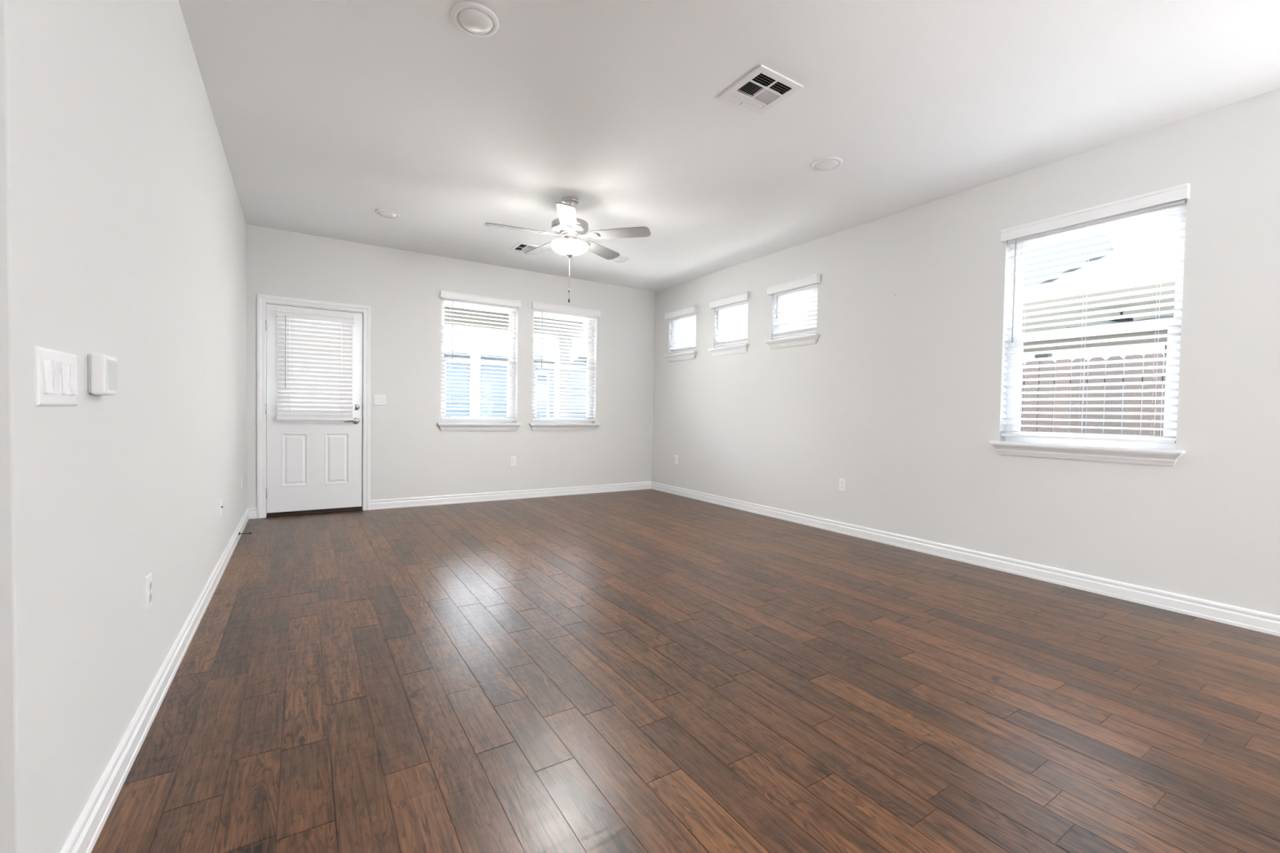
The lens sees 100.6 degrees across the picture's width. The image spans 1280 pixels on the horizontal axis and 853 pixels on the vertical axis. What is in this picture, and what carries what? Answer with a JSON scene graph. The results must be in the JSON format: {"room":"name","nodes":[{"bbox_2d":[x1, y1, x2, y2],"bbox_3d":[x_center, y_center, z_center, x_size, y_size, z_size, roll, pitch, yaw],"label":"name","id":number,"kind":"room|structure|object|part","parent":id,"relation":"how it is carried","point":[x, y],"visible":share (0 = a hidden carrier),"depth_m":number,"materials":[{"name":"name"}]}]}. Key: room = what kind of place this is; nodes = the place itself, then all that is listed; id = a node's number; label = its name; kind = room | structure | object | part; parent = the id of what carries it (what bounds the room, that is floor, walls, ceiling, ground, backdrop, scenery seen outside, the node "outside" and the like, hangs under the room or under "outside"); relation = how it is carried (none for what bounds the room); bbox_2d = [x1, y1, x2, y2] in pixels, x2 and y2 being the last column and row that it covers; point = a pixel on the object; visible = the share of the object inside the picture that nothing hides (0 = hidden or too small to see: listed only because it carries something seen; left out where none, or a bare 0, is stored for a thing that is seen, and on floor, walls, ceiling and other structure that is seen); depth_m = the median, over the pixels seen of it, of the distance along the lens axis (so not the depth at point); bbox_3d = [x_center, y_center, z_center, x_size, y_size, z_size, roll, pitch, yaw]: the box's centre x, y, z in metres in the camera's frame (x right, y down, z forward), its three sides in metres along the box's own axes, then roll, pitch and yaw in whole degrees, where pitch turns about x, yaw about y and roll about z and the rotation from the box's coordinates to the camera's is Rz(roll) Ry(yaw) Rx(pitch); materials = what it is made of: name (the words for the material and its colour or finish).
{"room":"empty living room","nodes":[
{"label":"empty living room","id":0,"kind":"room"},
{"bbox_2d":[0,0,246,852],"bbox_3d":[-2.444,-0.413,2.912,0.125,2.813,4.759,0,2,-32],"label":"wall","id":1,"kind":"structure","parent":0,"point":[123,225],"depth_m":1.35,"materials":[{"name":"white paint"}]},
{"bbox_2d":[34,346,78,405],"bbox_3d":[-1.204,-0.100,1.091,0.011,0.112,0.228,0,2,-32],"label":"light switch","id":2,"kind":"object","parent":1,"relation":"attached to","point":[55,371],"visible":1,"depth_m":1.08,"materials":[{"name":"white plastic"}]},
{"bbox_2d":[87,353,117,395],"bbox_3d":[-1.343,-0.129,1.329,0.032,0.100,0.108,0,2,-32],"label":"thermostat","id":3,"kind":"object","parent":1,"relation":"attached to","point":[102,369],"visible":1,"depth_m":1.29,"materials":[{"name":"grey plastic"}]},
{"bbox_3d":[-1.355,-0.129,1.322,0.004,0.095,0.104,0,2,-32],"label":"plate","id":4,"kind":"part","parent":3,"relation":"part of","materials":[{"name":"grey plastic"}]},
{"bbox_2d":[144,572,151,612],"bbox_3d":[-1.644,0.555,1.778,0.008,0.115,0.070,0,2,-33],"label":"power outlet","id":5,"kind":"object","parent":1,"relation":"attached to","point":[148,580],"visible":1,"depth_m":1.76,"materials":[{"name":"white plastic"}]},
{"bbox_2d":[148,592,151,602],"bbox_3d":[-1.641,0.574,1.780,0.002,0.028,0.034,0,2,-32],"label":"receptacle","id":6,"kind":"object","parent":5,"relation":"attached to","point":[149,593],"depth_m":1.78,"materials":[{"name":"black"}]},
{"bbox_2d":[148,581,151,591],"bbox_3d":[-1.641,0.535,1.779,0.002,0.028,0.034,0,2,-32],"label":"receptacle","id":7,"kind":"object","parent":5,"relation":"attached to","point":[149,582],"depth_m":1.78,"materials":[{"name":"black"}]},
{"bbox_2d":[60,508,248,852],"bbox_3d":[-2.407,0.892,2.984,0.016,0.100,4.758,0,2,-32],"label":"baseboard","id":8,"kind":"structure","parent":1,"relation":"attached to","point":[85,833],"depth_m":1.63,"materials":[{"name":"white paint"}]},
{"bbox_2d":[219,498,222,519],"bbox_3d":[-2.641,0.520,3.350,0.014,0.115,0.070,0,2,-32],"label":"outlet","id":9,"kind":"object","parent":1,"relation":"attached to","point":[220,500],"visible":1,"depth_m":3.33,"materials":[{"name":"white plastic"}]},
{"bbox_2d":[240,474,242,488],"bbox_3d":[-3.388,0.466,4.517,0.007,0.115,0.070,0,2,-32],"label":"blank plate","id":10,"kind":"object","parent":1,"relation":"attached to","point":[241,474],"visible":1,"depth_m":4.50,"materials":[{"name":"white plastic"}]},
{"bbox_2d":[246,224,654,508],"bbox_3d":[-1.785,-0.488,6.245,4.888,2.813,0.160,0,2,-32],"label":"wall","id":11,"kind":"structure","parent":0,"point":[411,455],"depth_m":5.88,"materials":[{"name":"white paint"}]},
{"bbox_2d":[248,507,257,519],"bbox_3d":[-3.654,0.819,4.999,0.078,0.100,0.016,0,2,-32],"label":"baseboard","id":12,"kind":"structure","parent":11,"relation":"attached to","point":[252,512],"depth_m":5.00,"materials":[{"name":"white paint"}]},
{"bbox_2d":[265,302,363,517],"bbox_3d":[-3.242,-0.155,5.317,0.856,2.045,0.242,0,2,-32],"label":"door","id":13,"kind":"structure","parent":11,"relation":"in","point":[313,467],"depth_m":5.26,"materials":[{"name":"white paint"}]},
{"bbox_2d":[276,309,353,420],"bbox_3d":[-3.180,-0.567,5.214,0.644,1.165,0.075,0,2,-32],"label":"door blind","id":14,"kind":"object","parent":13,"relation":"attached to","point":[315,350],"visible":1,"depth_m":5.21,"materials":[{"name":"white plastic"}]},
{"bbox_3d":[-3.191,-0.070,5.231,0.632,0.016,0.051,0,2,-32],"label":"rail","id":15,"kind":"part","parent":14,"relation":"part of","materials":[{"name":"white plastic"}]},
{"bbox_3d":[-3.000,-0.567,5.333,0.001,1.165,0.056,0,2,-32],"label":"ladder cord","id":16,"kind":"part","parent":14,"relation":"part of","materials":[{"name":"white fabric"}]},
{"bbox_3d":[-2.936,-0.056,5.409,0.145,0.070,0.064,0,2,-32],"label":"lever handle","id":17,"kind":"part","parent":13,"relation":"part of","materials":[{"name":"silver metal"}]},
{"bbox_2d":[257,293,371,518],"bbox_3d":[-3.199,-0.185,5.251,0.958,2.109,0.018,0,2,-32],"label":"trim","id":18,"kind":"structure","parent":11,"relation":"attached to","point":[262,300],"depth_m":5.07,"materials":[{"name":"white paint"}]},
{"bbox_2d":[373,394,386,405],"bbox_3d":[-2.723,-0.278,5.554,0.117,0.116,0.012,0,2,-32],"label":"light switch","id":19,"kind":"object","parent":11,"relation":"attached to","point":[378,399],"visible":1,"depth_m":5.55,"materials":[{"name":"white plastic"}]},
{"bbox_2d":[436,302,521,431],"bbox_3d":[-1.859,-0.698,6.150,0.952,1.494,0.208,0,2,-32],"label":"window","id":20,"kind":"structure","parent":11,"relation":"in","point":[445,424],"depth_m":6.16,"materials":[{"name":"white plastic"}]},
{"bbox_3d":[-1.899,-1.074,6.213,0.799,0.676,0.020,0,2,-32],"label":"sash","id":21,"kind":"part","parent":20,"relation":"part of","materials":[{"name":"white plastic"}]},
{"bbox_3d":[-1.896,-0.424,6.208,0.799,0.698,0.024,0,2,-32],"label":"sash","id":22,"kind":"part","parent":20,"relation":"part of","materials":[{"name":"white plastic"}]},
{"bbox_3d":[-1.855,0.005,6.142,0.952,0.089,0.146,0,2,-32],"label":"sill","id":23,"kind":"part","parent":20,"relation":"part of","materials":[{"name":"white paint"}]},
{"bbox_2d":[440,290,520,420],"bbox_3d":[-1.834,-0.783,6.111,0.908,1.417,0.111,0,2,-32],"label":"window blind","id":24,"kind":"object","parent":20,"relation":"attached to","point":[451,297],"visible":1,"depth_m":6.11,"materials":[{"name":"white plastic"}]},
{"bbox_3d":[-2.128,-0.749,5.958,0.001,1.323,0.056,0,2,-32],"label":"ladder cord","id":25,"kind":"part","parent":24,"relation":"part of","materials":[{"name":"white fabric"}]},
{"bbox_3d":[-1.861,-0.084,6.153,0.860,0.016,0.051,0,2,-32],"label":"rail","id":26,"kind":"part","parent":24,"relation":"part of","materials":[{"name":"white plastic"}]},
{"bbox_3d":[-1.839,-1.419,6.120,0.860,0.038,0.052,0,2,-32],"label":"head rail","id":27,"kind":"part","parent":24,"relation":"part of","materials":[{"name":"white plastic"}]},
{"bbox_3d":[-1.571,-0.749,6.312,0.001,1.323,0.056,0,2,-32],"label":"ladder cord","id":28,"kind":"part","parent":24,"relation":"part of","materials":[{"name":"white plastic"}]},
{"bbox_2d":[370,481,651,510],"bbox_3d":[-1.323,0.821,6.483,3.532,0.100,0.016,0,2,-32],"label":"baseboard","id":29,"kind":"structure","parent":11,"relation":"attached to","point":[523,494],"depth_m":6.27,"materials":[{"name":"white paint"}]},
{"bbox_2d":[510,456,515,466],"bbox_3d":[-1.516,0.415,6.350,0.070,0.115,0.008,0,2,-32],"label":"power outlet","id":30,"kind":"object","parent":11,"relation":"attached to","point":[513,459],"visible":1,"depth_m":6.35,"materials":[{"name":"white plastic"}]},
{"bbox_2d":[528,313,599,431],"bbox_3d":[-0.963,-0.700,6.721,0.948,1.499,0.208,0,2,-32],"label":"window","id":31,"kind":"structure","parent":11,"relation":"in","point":[536,425],"depth_m":6.74,"materials":[{"name":"white plastic"}]},
{"bbox_3d":[-1.000,-0.424,6.778,0.795,0.701,0.024,0,2,-32],"label":"sash","id":32,"kind":"part","parent":31,"relation":"part of","materials":[{"name":"white plastic"}]},
{"bbox_3d":[-1.003,-1.077,6.783,0.795,0.679,0.020,0,2,-32],"label":"sash","id":33,"kind":"part","parent":31,"relation":"part of","materials":[{"name":"white plastic"}]},
{"bbox_3d":[-0.959,0.006,6.713,0.948,0.089,0.146,0,2,-32],"label":"sill","id":34,"kind":"part","parent":31,"relation":"part of","materials":[{"name":"white paint"}]},
{"bbox_2d":[531,302,600,421],"bbox_3d":[-0.938,-0.787,6.681,0.916,1.426,0.111,0,2,-32],"label":"window blind","id":35,"kind":"object","parent":31,"relation":"attached to","point":[542,308],"visible":1,"depth_m":6.68,"materials":[{"name":"white plastic"}]},
{"bbox_3d":[-0.965,-0.083,6.723,0.856,0.016,0.051,0,2,-32],"label":"rail","id":36,"kind":"part","parent":35,"relation":"part of","materials":[{"name":"white plastic"}]},
{"bbox_3d":[-0.943,-1.423,6.690,0.856,0.038,0.052,0,2,-32],"label":"head rail","id":37,"kind":"part","parent":35,"relation":"part of","materials":[{"name":"white plastic"}]},
{"bbox_3d":[-0.677,-0.750,6.882,0.001,1.328,0.056,0,2,-32],"label":"ladder cord","id":38,"kind":"part","parent":35,"relation":"part of","materials":[{"name":"white fabric"}]},
{"bbox_2d":[91,488,1279,852],"bbox_3d":[-0.555,1.061,0.788,8.352,0.060,10.659,0,2,-32],"label":"floor","id":39,"kind":"structure","parent":0,"point":[646,670],"depth_m":1.95,"materials":[{"name":"brown wood"}]},
{"bbox_2d":[177,0,1279,291],"bbox_3d":[-0.183,-1.872,0.418,8.448,0.350,11.619,0,2,-32],"label":"ceiling","id":40,"kind":"structure","parent":0,"point":[328,115],"depth_m":2.89,"materials":[{"name":"white paint"}]},
{"bbox_2d":[374,208,399,217],"bbox_3d":[-2.174,-1.824,4.576,0.197,0.029,0.197,0,2,-32],"label":"recessed light","id":41,"kind":"object","parent":40,"relation":"in","point":[387,213],"visible":1,"depth_m":4.54,"materials":[{"name":"white plastic"}]},
{"bbox_2d":[451,1,499,36],"bbox_3d":[-0.708,-1.740,2.289,0.197,0.029,0.197,0,2,-32],"label":"recessed light","id":42,"kind":"object","parent":40,"relation":"in","point":[474,19],"visible":1,"depth_m":2.26,"materials":[{"name":"white plastic"}]},
{"bbox_2d":[509,241,540,254],"bbox_3d":[-1.156,-1.896,5.489,0.300,0.138,0.300,0,2,-32],"label":"ceiling vent","id":43,"kind":"object","parent":40,"relation":"in","point":[524,247],"visible":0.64,"depth_m":5.47,"materials":[{"name":"white plastic"}]},
{"bbox_2d":[484,197,650,302],"bbox_3d":[-0.598,-1.398,4.256,1.252,0.810,1.248,0,2,-32],"label":"ceiling fan","id":44,"kind":"object","parent":40,"relation":"hanging from","point":[570,227],"visible":1,"depth_m":4.16,"materials":[{"name":"silver metal"}]},
{"bbox_3d":[-0.943,-1.522,4.081,0.480,0.035,0.136,0,2,-23],"label":"blade","id":45,"kind":"part","parent":44,"relation":"part of","materials":[{"name":"grey wood"}]},
{"bbox_3d":[-0.832,-1.532,4.556,0.136,0.035,0.480,0,2,-41],"label":"blade","id":46,"kind":"part","parent":44,"relation":"part of","materials":[{"name":"grey wood"}]},
{"bbox_3d":[-0.525,-1.508,3.829,0.136,0.035,0.480,1,1,-5],"label":"blade","id":47,"kind":"part","parent":44,"relation":"part of","materials":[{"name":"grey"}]},
{"bbox_3d":[-0.562,-1.411,4.245,0.298,0.086,0.298,0,2,-32],"label":"lamp shade","id":48,"kind":"part","parent":44,"relation":"part of","materials":[{"name":"white glass"}]},
{"bbox_3d":[-0.346,-1.525,4.598,0.136,0.035,0.480,2,2,31],"label":"blade","id":49,"kind":"part","parent":44,"relation":"part of","materials":[{"name":"grey"}]},
{"bbox_3d":[-0.156,-1.510,4.148,0.480,0.035,0.136,1,2,13],"label":"blade","id":50,"kind":"part","parent":44,"relation":"part of","materials":[{"name":"grey wood"}]},
{"bbox_2d":[611,256,628,262],"bbox_3d":[-0.220,-1.823,5.821,0.197,0.029,0.197,0,2,-32],"label":"recessed light","id":51,"kind":"object","parent":40,"relation":"in","point":[620,259],"visible":0.89,"depth_m":5.78,"materials":[{"name":"white plastic"}]},
{"bbox_2d":[719,64,803,115],"bbox_3d":[0.628,-1.795,2.753,0.300,0.138,0.300,0,2,-32],"label":"ceiling vent","id":52,"kind":"object","parent":40,"relation":"in","point":[762,86],"visible":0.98,"depth_m":2.79,"materials":[{"name":"white plastic"}]},
{"bbox_2d":[811,156,842,171],"bbox_3d":[1.248,-1.738,3.544,0.197,0.029,0.197,0,2,-32],"label":"recessed light","id":53,"kind":"object","parent":40,"relation":"in","point":[828,163],"visible":1,"depth_m":3.51,"materials":[{"name":"white plastic"}]},
{"bbox_2d":[651,88,1279,615],"bbox_3d":[3.086,-0.320,2.996,0.160,2.813,10.559,0,2,-32],"label":"wall","id":54,"kind":"structure","parent":0,"point":[899,397],"depth_m":3.78,"materials":[{"name":"white paint"}]},
{"bbox_2d":[674,455,678,464],"bbox_3d":[0.472,0.438,6.944,0.008,0.115,0.070,0,2,-32],"label":"power outlet","id":55,"kind":"object","parent":54,"relation":"attached to","point":[676,457],"visible":1,"depth_m":6.94,"materials":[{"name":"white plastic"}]},
{"bbox_2d":[663,350,697,361],"bbox_3d":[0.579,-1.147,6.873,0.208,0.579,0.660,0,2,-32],"label":"window sill","id":56,"kind":"structure","parent":54,"relation":"in","point":[690,354],"depth_m":6.80,"materials":[{"name":"white plastic"}]},
{"bbox_2d":[664,305,697,353],"bbox_3d":[0.543,-1.236,6.847,0.111,0.540,0.636,0,2,-32],"label":"window blind","id":57,"kind":"object","parent":54,"relation":"attached to","point":[683,328],"visible":0.95,"depth_m":6.85,"materials":[{"name":"white plastic"}]},
{"bbox_3d":[0.562,-0.974,6.869,0.051,0.016,0.568,0,2,-32],"label":"rail","id":58,"kind":"part","parent":57,"relation":"part of","materials":[{"name":"white plastic"}]},
{"bbox_3d":[0.571,-1.411,6.859,0.052,0.038,0.568,0,2,-32],"label":"head rail","id":59,"kind":"part","parent":57,"relation":"part of","materials":[{"name":"white plastic"}]},
{"bbox_2d":[707,342,750,355],"bbox_3d":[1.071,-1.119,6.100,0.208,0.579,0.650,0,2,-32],"label":"window sill","id":60,"kind":"structure","parent":54,"relation":"in","point":[741,348],"depth_m":6.03,"materials":[{"name":"white plastic"}]},
{"bbox_2d":[709,291,750,346],"bbox_3d":[1.036,-1.207,6.074,0.111,0.540,0.632,0,2,-32],"label":"window blind","id":61,"kind":"object","parent":54,"relation":"attached to","point":[732,318],"visible":0.9,"depth_m":6.07,"materials":[{"name":"white plastic"}]},
{"bbox_3d":[1.054,-0.945,6.096,0.051,0.016,0.558,0,2,-32],"label":"rail","id":62,"kind":"part","parent":61,"relation":"part of","materials":[{"name":"white plastic"}]},
{"bbox_3d":[1.064,-1.383,6.085,0.052,0.038,0.558,0,2,-32],"label":"head rail","id":63,"kind":"part","parent":61,"relation":"part of","materials":[{"name":"white plastic"}]},
{"bbox_2d":[764,333,819,348],"bbox_3d":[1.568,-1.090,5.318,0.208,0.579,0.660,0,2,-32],"label":"window sill","id":64,"kind":"structure","parent":54,"relation":"in","point":[809,339],"depth_m":5.25,"materials":[{"name":"white plastic"}]},
{"bbox_2d":[766,273,820,338],"bbox_3d":[1.533,-1.178,5.293,0.111,0.540,0.636,0,2,-32],"label":"window blind","id":65,"kind":"object","parent":54,"relation":"attached to","point":[796,307],"visible":0.94,"depth_m":5.29,"materials":[{"name":"white plastic"}]},
{"bbox_3d":[1.552,-0.916,5.314,0.051,0.016,0.568,0,2,-32],"label":"rail","id":66,"kind":"part","parent":65,"relation":"part of","materials":[{"name":"white plastic"}]},
{"bbox_3d":[1.561,-1.354,5.304,0.052,0.038,0.568,0,2,-32],"label":"head rail","id":67,"kind":"part","parent":65,"relation":"part of","materials":[{"name":"white plastic"}]},
{"bbox_2d":[839,478,845,491],"bbox_3d":[1.832,0.528,4.808,0.008,0.115,0.070,0,2,-32],"label":"power outlet","id":68,"kind":"object","parent":54,"relation":"attached to","point":[842,481],"visible":1,"depth_m":4.80,"materials":[{"name":"white plastic"}]},
{"bbox_2d":[651,481,1279,636],"bbox_3d":[2.936,0.983,3.067,0.016,0.100,10.359,0,2,-32],"label":"baseboard","id":69,"kind":"structure","parent":54,"relation":"attached to","point":[1263,622],"depth_m":3.53,"materials":[{"name":"white paint"}]},
{"bbox_2d":[989,208,1186,466],"bbox_3d":[2.814,-0.547,3.361,0.208,1.509,0.974,0,2,-32],"label":"window","id":70,"kind":"structure","parent":54,"relation":"in","point":[1135,452],"depth_m":3.30,"materials":[{"name":"white plastic"}]},
{"bbox_3d":[2.776,0.163,3.363,0.146,0.089,0.974,0,2,-32],"label":"sill","id":71,"kind":"part","parent":70,"relation":"part of","materials":[{"name":"white paint"}]},
{"bbox_3d":[2.860,-0.267,3.400,0.024,0.706,0.821,0,2,-32],"label":"sash","id":72,"kind":"part","parent":70,"relation":"part of","materials":[{"name":"white plastic"}]},
{"bbox_2d":[1000,182,1190,443],"bbox_3d":[2.779,-0.633,3.335,0.111,1.430,0.918,0,2,-32],"label":"window blind","id":73,"kind":"object","parent":70,"relation":"attached to","point":[1173,198],"visible":0.96,"depth_m":3.28,"materials":[{"name":"white plastic"}]},
{"bbox_3d":[2.619,-0.609,3.639,0.056,1.338,0.001,0,2,-32],"label":"ladder cord","id":74,"kind":"part","parent":73,"relation":"part of","materials":[{"name":"white fabric"}]},
{"bbox_3d":[2.802,-0.599,3.351,0.056,1.338,0.001,0,2,-32],"label":"ladder cord","id":75,"kind":"part","parent":73,"relation":"part of","materials":[{"name":"white fabric"}]},
{"bbox_3d":[2.790,0.074,3.368,0.051,0.016,0.882,0,2,-32],"label":"rail","id":76,"kind":"part","parent":73,"relation":"part of","materials":[{"name":"white plastic"}]},
{"bbox_3d":[2.815,-1.276,3.334,0.052,0.038,0.882,0,2,-32],"label":"head rail","id":77,"kind":"part","parent":73,"relation":"part of","materials":[{"name":"white plastic"}]},
{"bbox_3d":[2.985,-0.588,3.063,0.056,1.338,0.001,0,2,-32],"label":"ladder cord","id":78,"kind":"part","parent":73,"relation":"part of","materials":[{"name":"white fabric"}]},
{"bbox_3d":[2.893,-0.924,3.397,0.020,0.684,0.821,0,2,-32],"label":"sash","id":79,"kind":"part","parent":70,"relation":"part of","materials":[{"name":"white plastic"}]},
{"label":"outside","id":80,"kind":"structure","parent":0,"visible":0},
{"bbox_3d":[-3.650,1.020,9.575,85.000,0.300,100.000,0,2,-32],"label":"ground","id":81,"kind":"structure","parent":80,"visible":0},
{"bbox_2d":[444,326,582,417],"bbox_3d":[-7.971,-1.922,14.038,11.500,5.200,5.650,0,2,-32],"label":"neighbor house","id":82,"kind":"structure","parent":81,"relation":"on","point":[504,402],"depth_m":13.81,"materials":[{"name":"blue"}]},
{"bbox_3d":[-2.743,-0.780,14.782,0.320,1.420,0.010,0,2,-32],"label":"pane","id":83,"kind":"part","parent":82,"relation":"part of","materials":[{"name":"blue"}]},
{"bbox_2d":[569,323,685,417],"bbox_3d":[0.048,-2.053,20.622,10.300,5.400,5.550,0,2,-32],"label":"neighbor house","id":84,"kind":"structure","parent":81,"relation":"on","point":[573,395],"depth_m":16.73,"materials":[{"name":"white"}]},
{"bbox_2d":[784,266,1176,417],"bbox_3d":[7.553,-0.455,8.944,4.820,3.070,11.000,0,2,-32],"label":"neighboring house","id":85,"kind":"structure","parent":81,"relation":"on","point":[1171,268],"depth_m":8.02,"materials":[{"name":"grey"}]},
{"bbox_3d":[8.665,-0.273,11.461,0.240,2.615,0.240,0,2,-32],"label":"post","id":86,"kind":"part","parent":85,"relation":"part of","materials":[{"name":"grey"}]},
{"bbox_2d":[1066,311,1173,328],"bbox_3d":[7.118,-1.611,7.886,1.233,0.290,1.244,0,2,-32],"label":"fan","id":87,"kind":"object","parent":85,"relation":"hanging from","point":[1129,319],"visible":0.38,"depth_m":7.75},
{"bbox_3d":[6.804,-1.526,7.726,0.520,0.008,0.120,0,2,-25],"label":"blade","id":88,"kind":"part","parent":87,"relation":"part of","materials":[{"name":"metal"}]},
{"bbox_3d":[7.195,-1.514,7.510,0.120,0.008,0.520,1,1,-7],"label":"blade","id":89,"kind":"part","parent":87,"relation":"part of","materials":[{"name":"metal"}]},
{"bbox_2d":[1019,353,1166,435],"bbox_3d":[4.504,0.162,6.215,0.145,1.872,12.634,0,2,-32],"label":"wooden fence","id":90,"kind":"object","parent":81,"relation":"on","point":[1158,402],"visible":0.04,"depth_m":5.61,"materials":[{"name":"brown wood"}]},
{"bbox_2d":[1022,217,1177,435],"bbox_3d":[12.346,-3.134,10.710,1.800,8.500,21.000,0,2,-32],"label":"sky","id":91,"kind":"structure","parent":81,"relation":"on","point":[1160,347],"depth_m":12.14,"materials":[{"name":"white"}]},
{"bbox_3d":[-4.712,0.847,8.197,7.728,0.080,6.171,0,2,-32],"label":"patio slab","id":92,"kind":"object","parent":81,"relation":"on","visible":0},
{"bbox_2d":[444,303,586,417],"bbox_3d":[-2.972,-0.614,7.442,6.050,2.940,3.100,0,2,-32],"label":"patio cover","id":93,"kind":"object","parent":92,"relation":"on","point":[446,308],"visible":0.14,"depth_m":9.33,"materials":[{"name":"grey paint"}]},
{"bbox_3d":[-1.469,-0.436,10.006,0.280,2.505,0.260,0,2,-32],"label":"post","id":94,"kind":"part","parent":93,"relation":"part of","materials":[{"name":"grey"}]}
]}

